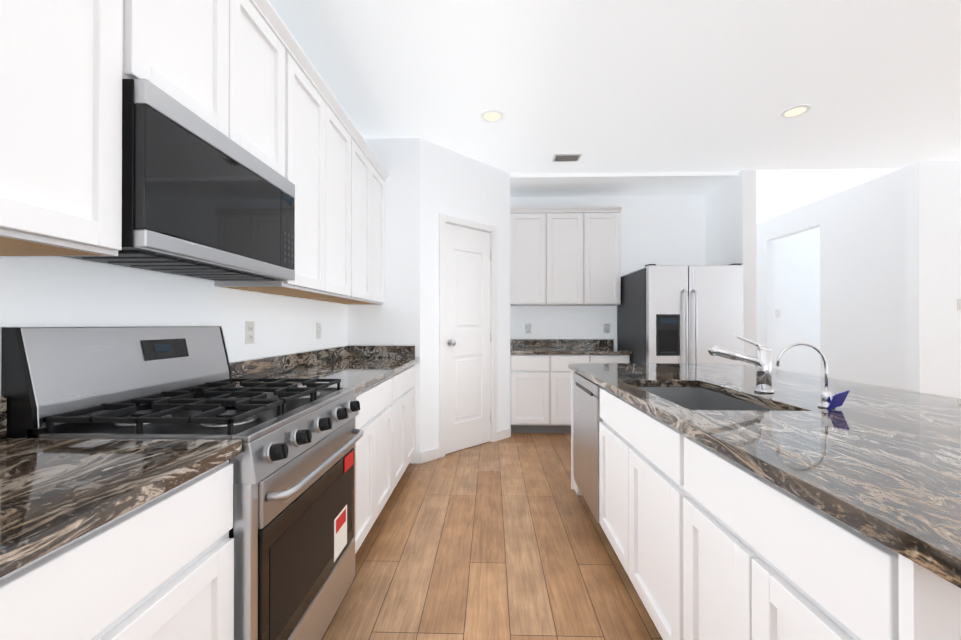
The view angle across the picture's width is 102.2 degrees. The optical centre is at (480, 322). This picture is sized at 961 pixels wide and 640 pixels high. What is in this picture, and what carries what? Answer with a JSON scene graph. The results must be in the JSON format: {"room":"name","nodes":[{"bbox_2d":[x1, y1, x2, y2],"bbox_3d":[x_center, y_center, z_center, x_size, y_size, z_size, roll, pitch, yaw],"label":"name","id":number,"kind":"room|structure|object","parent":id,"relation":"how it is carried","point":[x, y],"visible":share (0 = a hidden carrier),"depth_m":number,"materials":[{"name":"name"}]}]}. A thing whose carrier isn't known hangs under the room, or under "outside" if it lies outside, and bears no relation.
{"room":"kitchen","nodes":[
{"label":"kitchen","id":0,"kind":"room"},
{"bbox_2d":[0,256,346,395],"bbox_3d":[-1.292,-0.207,0.908,0.120,2.825,8.150,0,0,2],"label":"wall","id":1,"kind":"structure","parent":0,"point":[57,291],"depth_m":1.44,"materials":[{"name":"white paint"}]},
{"bbox_2d":[0,0,159,256],"bbox_3d":[-1.067,-0.735,0.756,0.332,1.130,0.599,0,0,2],"label":"upper cabinet","id":2,"kind":"object","parent":1,"relation":"attached to","point":[64,64],"depth_m":0.86,"materials":[{"name":"white wood"}]},
{"bbox_2d":[0,345,347,436],"bbox_3d":[-1.213,0.238,1.063,0.022,0.104,4.628,0,0,2],"label":"backsplash","id":3,"kind":"structure","parent":1,"relation":"attached to","point":[260,367],"depth_m":2.21,"materials":[{"name":"brown stone"}]},
{"bbox_2d":[160,0,247,150],"bbox_3d":[-1.054,-0.962,1.208,0.332,0.671,0.442,0,0,2],"label":"upper cabinet","id":4,"kind":"object","parent":1,"relation":"attached to","point":[245,74],"depth_m":1.29,"materials":[{"name":"white wood"}]},
{"bbox_2d":[59,79,294,280],"bbox_3d":[-1.028,-0.404,1.367,0.374,0.438,0.754,0,0,2],"label":"over-the-range microwave","id":5,"kind":"object","parent":4,"relation":"attached to","point":[202,199],"visible":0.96,"depth_m":1.17,"materials":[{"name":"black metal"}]},
{"bbox_2d":[245,321,254,343],"bbox_3d":[-1.197,0.050,2.014,0.008,0.118,0.075,0,0,2],"label":"electrical outlet","id":6,"kind":"object","parent":1,"relation":"attached to","point":[249,332],"visible":1,"depth_m":2.01,"materials":[{"name":"white plastic"}]},
{"bbox_2d":[248,0,291,181],"bbox_3d":[-1.046,-0.961,1.530,0.332,0.671,0.442,0,0,2],"label":"upper cabinet","id":7,"kind":"object","parent":1,"relation":"attached to","point":[269,43],"depth_m":1.63,"materials":[{"name":"white wood"}]},
{"bbox_2d":[214,36,331,295],"bbox_3d":[-1.034,-0.730,1.950,0.332,1.130,0.537,0,0,2],"label":"upper cabinet","id":8,"kind":"object","parent":1,"relation":"attached to","point":[311,98],"depth_m":2.00,"materials":[{"name":"white wood"}]},
{"bbox_2d":[316,322,320,338],"bbox_3d":[-1.175,0.053,2.817,0.008,0.118,0.075,0,0,2],"label":"electrical outlet","id":9,"kind":"object","parent":1,"relation":"attached to","point":[318,329],"visible":1,"depth_m":2.80,"materials":[{"name":"white plastic"}]},
{"bbox_2d":[287,96,359,299],"bbox_3d":[-1.023,-0.729,2.365,0.332,1.130,0.535,0,0,2],"label":"upper cabinet","id":10,"kind":"object","parent":1,"relation":"attached to","point":[345,138],"depth_m":2.48,"materials":[{"name":"white wood"}]},
{"bbox_2d":[316,136,375,303],"bbox_3d":[-1.012,-0.727,2.761,0.332,1.130,0.535,0,0,2],"label":"upper cabinet","id":11,"kind":"object","parent":1,"relation":"attached to","point":[367,161],"depth_m":2.91,"materials":[{"name":"white wood"}]},
{"bbox_2d":[346,160,387,304],"bbox_3d":[-1.002,-0.726,3.142,0.332,1.130,0.467,0,0,2],"label":"upper cabinet","id":12,"kind":"object","parent":1,"relation":"attached to","point":[381,175],"depth_m":3.28,"materials":[{"name":"white wood"}]},
{"bbox_2d":[347,138,419,462],"bbox_3d":[-0.843,-0.197,3.432,0.640,2.825,0.120,0,0,2],"label":"wall","id":13,"kind":"structure","parent":0,"point":[394,319],"depth_m":3.37,"materials":[{"name":"white paint"}]},
{"bbox_2d":[348,345,414,356],"bbox_3d":[-0.852,0.247,3.357,0.574,0.104,0.023,0,0,2],"label":"backsplash","id":14,"kind":"structure","parent":13,"relation":"attached to","point":[353,350],"depth_m":3.35,"materials":[{"name":"brown stone"}]},
{"bbox_2d":[420,138,509,451],"bbox_3d":[-0.143,-0.196,3.807,1.162,2.825,0.120,0,0,-43],"label":"wall","id":15,"kind":"structure","parent":0,"point":[455,184],"depth_m":3.58,"materials":[{"name":"white paint"}]},
{"bbox_2d":[420,428,510,463],"bbox_3d":[3.054,1.174,5.040,7.059,0.095,3.583,0,0,2],"label":"baseboard","id":16,"kind":"structure","parent":15,"relation":"attached to","point":[430,455],"depth_m":3.46,"materials":[{"name":"white paint"}]},
{"bbox_2d":[445,223,490,453],"bbox_3d":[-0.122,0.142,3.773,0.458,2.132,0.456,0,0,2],"label":"pantry door","id":17,"kind":"structure","parent":15,"relation":"in","point":[467,337],"depth_m":3.75,"materials":[{"name":"white paint"}]},
{"bbox_2d":[439,213,496,457],"bbox_3d":[-0.143,0.112,3.795,0.740,2.210,0.136,0,0,-43],"label":"door frame","id":18,"kind":"structure","parent":15,"relation":"attached to","point":[461,222],"depth_m":3.74,"materials":[{"name":"white paint"}]},
{"bbox_2d":[321,433,662,639],"bbox_3d":[2.666,1.262,2.580,7.940,0.100,11.720,0,0,2],"label":"floor","id":19,"kind":"structure","parent":0,"point":[505,539],"depth_m":1.97,"materials":[{"name":"brown wood"}]},
{"bbox_2d":[0,461,233,639],"bbox_3d":[-0.929,0.767,0.537,0.619,0.875,0.879,0,0,2],"label":"base cabinet","id":20,"kind":"object","parent":19,"relation":"on","point":[115,539],"depth_m":0.71,"materials":[{"name":"white wood"}]},
{"bbox_2d":[0,437,241,580],"bbox_3d":[-0.941,0.304,-0.140,0.632,0.035,2.237,0,0,2],"label":"countertop","id":21,"kind":"structure","parent":20,"relation":"on","point":[55,493],"depth_m":0.72,"materials":[{"name":"brown stone"}]},
{"bbox_2d":[1,326,363,639],"bbox_3d":[-0.856,0.610,1.359,0.718,1.195,0.760,0,0,2],"label":"range","id":22,"kind":"object","parent":19,"relation":"on","point":[292,532],"visible":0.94,"depth_m":1.16,"materials":[{"name":"silver metal"}]},
{"bbox_2d":[355,373,399,553],"bbox_3d":[-0.885,0.773,2.162,0.619,0.875,0.841,0,0,2],"label":"base cabinet","id":23,"kind":"object","parent":19,"relation":"on","point":[378,449],"depth_m":2.14,"materials":[{"name":"white wood"}]},
{"bbox_2d":[236,357,418,393],"bbox_3d":[-0.867,0.314,2.556,0.632,0.035,1.625,0,0,2],"label":"countertop","id":24,"kind":"structure","parent":23,"relation":"on","point":[361,373],"depth_m":2.38,"materials":[{"name":"brown stone"}]},
{"bbox_2d":[400,361,418,477],"bbox_3d":[-0.865,0.776,2.865,0.619,0.875,0.842,0,0,2],"label":"base cabinet","id":25,"kind":"object","parent":19,"relation":"on","point":[408,378],"depth_m":2.94,"materials":[{"name":"white wood"}]},
{"bbox_2d":[510,339,631,432],"bbox_3d":[0.983,0.709,4.489,1.302,1.020,0.635,0,0,2],"label":"base cabinet","id":26,"kind":"object","parent":19,"relation":"on","point":[540,386],"visible":0.56,"depth_m":4.20,"materials":[{"name":"white wood"}]},
{"bbox_2d":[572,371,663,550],"bbox_3d":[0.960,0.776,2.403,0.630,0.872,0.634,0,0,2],"label":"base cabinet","id":27,"kind":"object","parent":19,"relation":"on","point":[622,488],"depth_m":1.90,"materials":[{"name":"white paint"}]},
{"bbox_2d":[617,263,742,363],"bbox_3d":[2.089,0.321,4.162,0.910,1.793,0.997,0,0,2],"label":"fridge","id":28,"kind":"object","parent":19,"relation":"on","point":[679,314],"visible":0.65,"depth_m":3.73,"materials":[{"name":"grey metal"}]},
{"bbox_2d":[664,423,960,639],"bbox_3d":[0.932,0.768,0.892,0.642,0.876,0.727,0,0,2],"label":"base cabinet","id":29,"kind":"object","parent":19,"relation":"on","point":[725,502],"depth_m":0.82,"materials":[{"name":"white paint"}]},
{"bbox_2d":[568,363,960,594],"bbox_3d":[1.244,0.311,1.657,1.252,0.036,2.410,0,0,2],"label":"countertop","id":30,"kind":"structure","parent":29,"relation":"on","point":[884,463],"depth_m":0.95,"materials":[{"name":"brown stone"}]},
{"bbox_2d":[616,383,767,466],"bbox_3d":[0.914,0.431,1.641,0.425,0.228,0.724,0,0,2],"label":"sink","id":31,"kind":"object","parent":30,"relation":"in","point":[647,433],"depth_m":1.71,"materials":[{"name":"grey metal"}]},
{"bbox_2d":[708,336,773,392],"bbox_3d":[1.105,0.173,1.647,0.264,0.240,0.070,0,0,2],"label":"island faucet","id":32,"kind":"object","parent":30,"relation":"on","point":[762,360],"visible":1,"depth_m":1.63,"materials":[{"name":"silver metal"}]},
{"bbox_2d":[776,342,849,409],"bbox_3d":[1.135,0.181,1.322,0.216,0.227,0.091,0,0,2],"label":"filter faucet","id":33,"kind":"object","parent":30,"relation":"on","point":[837,400],"visible":1,"depth_m":1.34,"materials":[{"name":"silver metal"}]},
{"bbox_2d":[510,195,704,347],"bbox_3d":[1.553,-0.192,4.857,2.428,2.825,0.120,0,0,2],"label":"wall","id":34,"kind":"structure","parent":0,"point":[663,230],"depth_m":4.79,"materials":[{"name":"white paint"}]},
{"bbox_2d":[525,324,530,332],"bbox_3d":[0.591,0.065,4.818,0.075,0.118,0.008,0,0,2],"label":"outlet","id":35,"kind":"object","parent":34,"relation":"attached to","point":[527,328],"visible":1,"depth_m":4.82,"materials":[{"name":"white plastic"}]},
{"bbox_2d":[510,207,553,305],"bbox_3d":[0.585,-0.773,4.657,0.497,1.125,0.332,0,0,2],"label":"upper cabinet","id":36,"kind":"object","parent":34,"relation":"attached to","point":[531,228],"depth_m":4.50,"materials":[{"name":"white wood"}]},
{"bbox_2d":[554,206,589,305],"bbox_3d":[0.981,-0.773,4.646,0.564,1.125,0.332,0,0,2],"label":"upper cabinet","id":37,"kind":"object","parent":34,"relation":"attached to","point":[565,256],"depth_m":4.49,"materials":[{"name":"white wood"}]},
{"bbox_2d":[590,206,621,305],"bbox_3d":[1.378,-0.773,4.635,0.497,1.125,0.332,0,0,2],"label":"upper cabinet","id":38,"kind":"object","parent":34,"relation":"attached to","point":[605,221],"depth_m":4.48,"materials":[{"name":"white wood"}]},
{"bbox_2d":[604,324,609,332],"bbox_3d":[1.563,0.065,4.792,0.075,0.118,0.008,0,0,2],"label":"outlet","id":39,"kind":"object","parent":34,"relation":"attached to","point":[606,328],"visible":1,"depth_m":4.79,"materials":[{"name":"white plastic"}]},
{"bbox_2d":[269,0,960,196],"bbox_3d":[2.666,-1.645,2.591,7.940,0.135,11.720,0,0,2],"label":"ceiling","id":40,"kind":"structure","parent":0,"point":[642,86],"depth_m":2.60,"materials":[{"name":"white paint"}]},
{"bbox_2d":[480,109,503,122],"bbox_3d":[0.091,-1.607,3.012,0.184,0.008,0.184,0,0,2],"label":"recessed light","id":41,"kind":"object","parent":40,"relation":"in","point":[492,115],"visible":1,"depth_m":3.00,"materials":[{"name":"white paint"}]},
{"bbox_2d":[552,154,581,161],"bbox_3d":[0.837,-1.603,3.762,0.260,0.011,0.160,0,0,2],"label":"ceiling vent","id":42,"kind":"object","parent":40,"relation":"in","point":[564,157],"visible":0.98,"depth_m":3.75,"materials":[{"name":"grey metal"}]},
{"bbox_2d":[780,104,810,117],"bbox_3d":[2.395,-1.608,2.949,0.184,0.008,0.184,0,0,2],"label":"recessed light","id":43,"kind":"object","parent":40,"relation":"in","point":[795,111],"visible":1,"depth_m":2.94,"materials":[{"name":"white paint"}]},
{"bbox_2d":[705,169,756,365],"bbox_3d":[2.854,-0.190,5.447,0.140,2.825,2.790,0,0,2],"label":"wall","id":44,"kind":"structure","parent":0,"point":[730,221],"depth_m":4.11,"materials":[{"name":"white paint"}]},
{"bbox_2d":[774,227,819,375],"bbox_3d":[5.231,-0.188,6.027,1.380,2.825,0.120,0,0,2],"label":"wall","id":45,"kind":"structure","parent":0,"point":[797,280],"depth_m":5.98,"materials":[{"name":"white paint"}]},
{"bbox_2d":[775,309,779,316],"bbox_3d":[4.589,-0.153,5.980,0.075,0.118,0.008,0,0,2],"label":"light switch","id":46,"kind":"object","parent":45,"relation":"attached to","point":[777,312],"visible":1,"depth_m":5.98,"materials":[{"name":"white plastic"}]},
{"bbox_2d":[756,169,898,223],"bbox_3d":[3.664,-1.599,5.440,1.480,0.006,2.770,0,0,2],"label":"ceiling panel","id":47,"kind":"object","parent":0,"point":[779,192],"visible":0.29,"depth_m":4.51,"materials":[{"name":"white paint"}]},
{"bbox_2d":[756,166,906,389],"bbox_3d":[4.463,-0.190,5.383,0.120,2.825,2.830,0,0,2],"label":"wall","id":48,"kind":"structure","parent":0,"point":[863,336],"depth_m":4.50,"materials":[{"name":"white paint"}]},
{"bbox_2d":[906,161,960,397],"bbox_3d":[5.517,-0.196,3.878,2.310,2.825,0.120,0,0,2],"label":"wall","id":49,"kind":"structure","parent":0,"point":[933,256],"depth_m":3.85,"materials":[{"name":"white paint"}]},
{"bbox_2d":[957,299,960,309],"bbox_3d":[4.781,-0.183,3.834,0.120,0.118,0.008,0,0,2],"label":"light switch","id":50,"kind":"object","parent":49,"relation":"attached to","point":[958,304],"visible":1,"depth_m":3.83,"materials":[{"name":"white plastic"}]}
]}

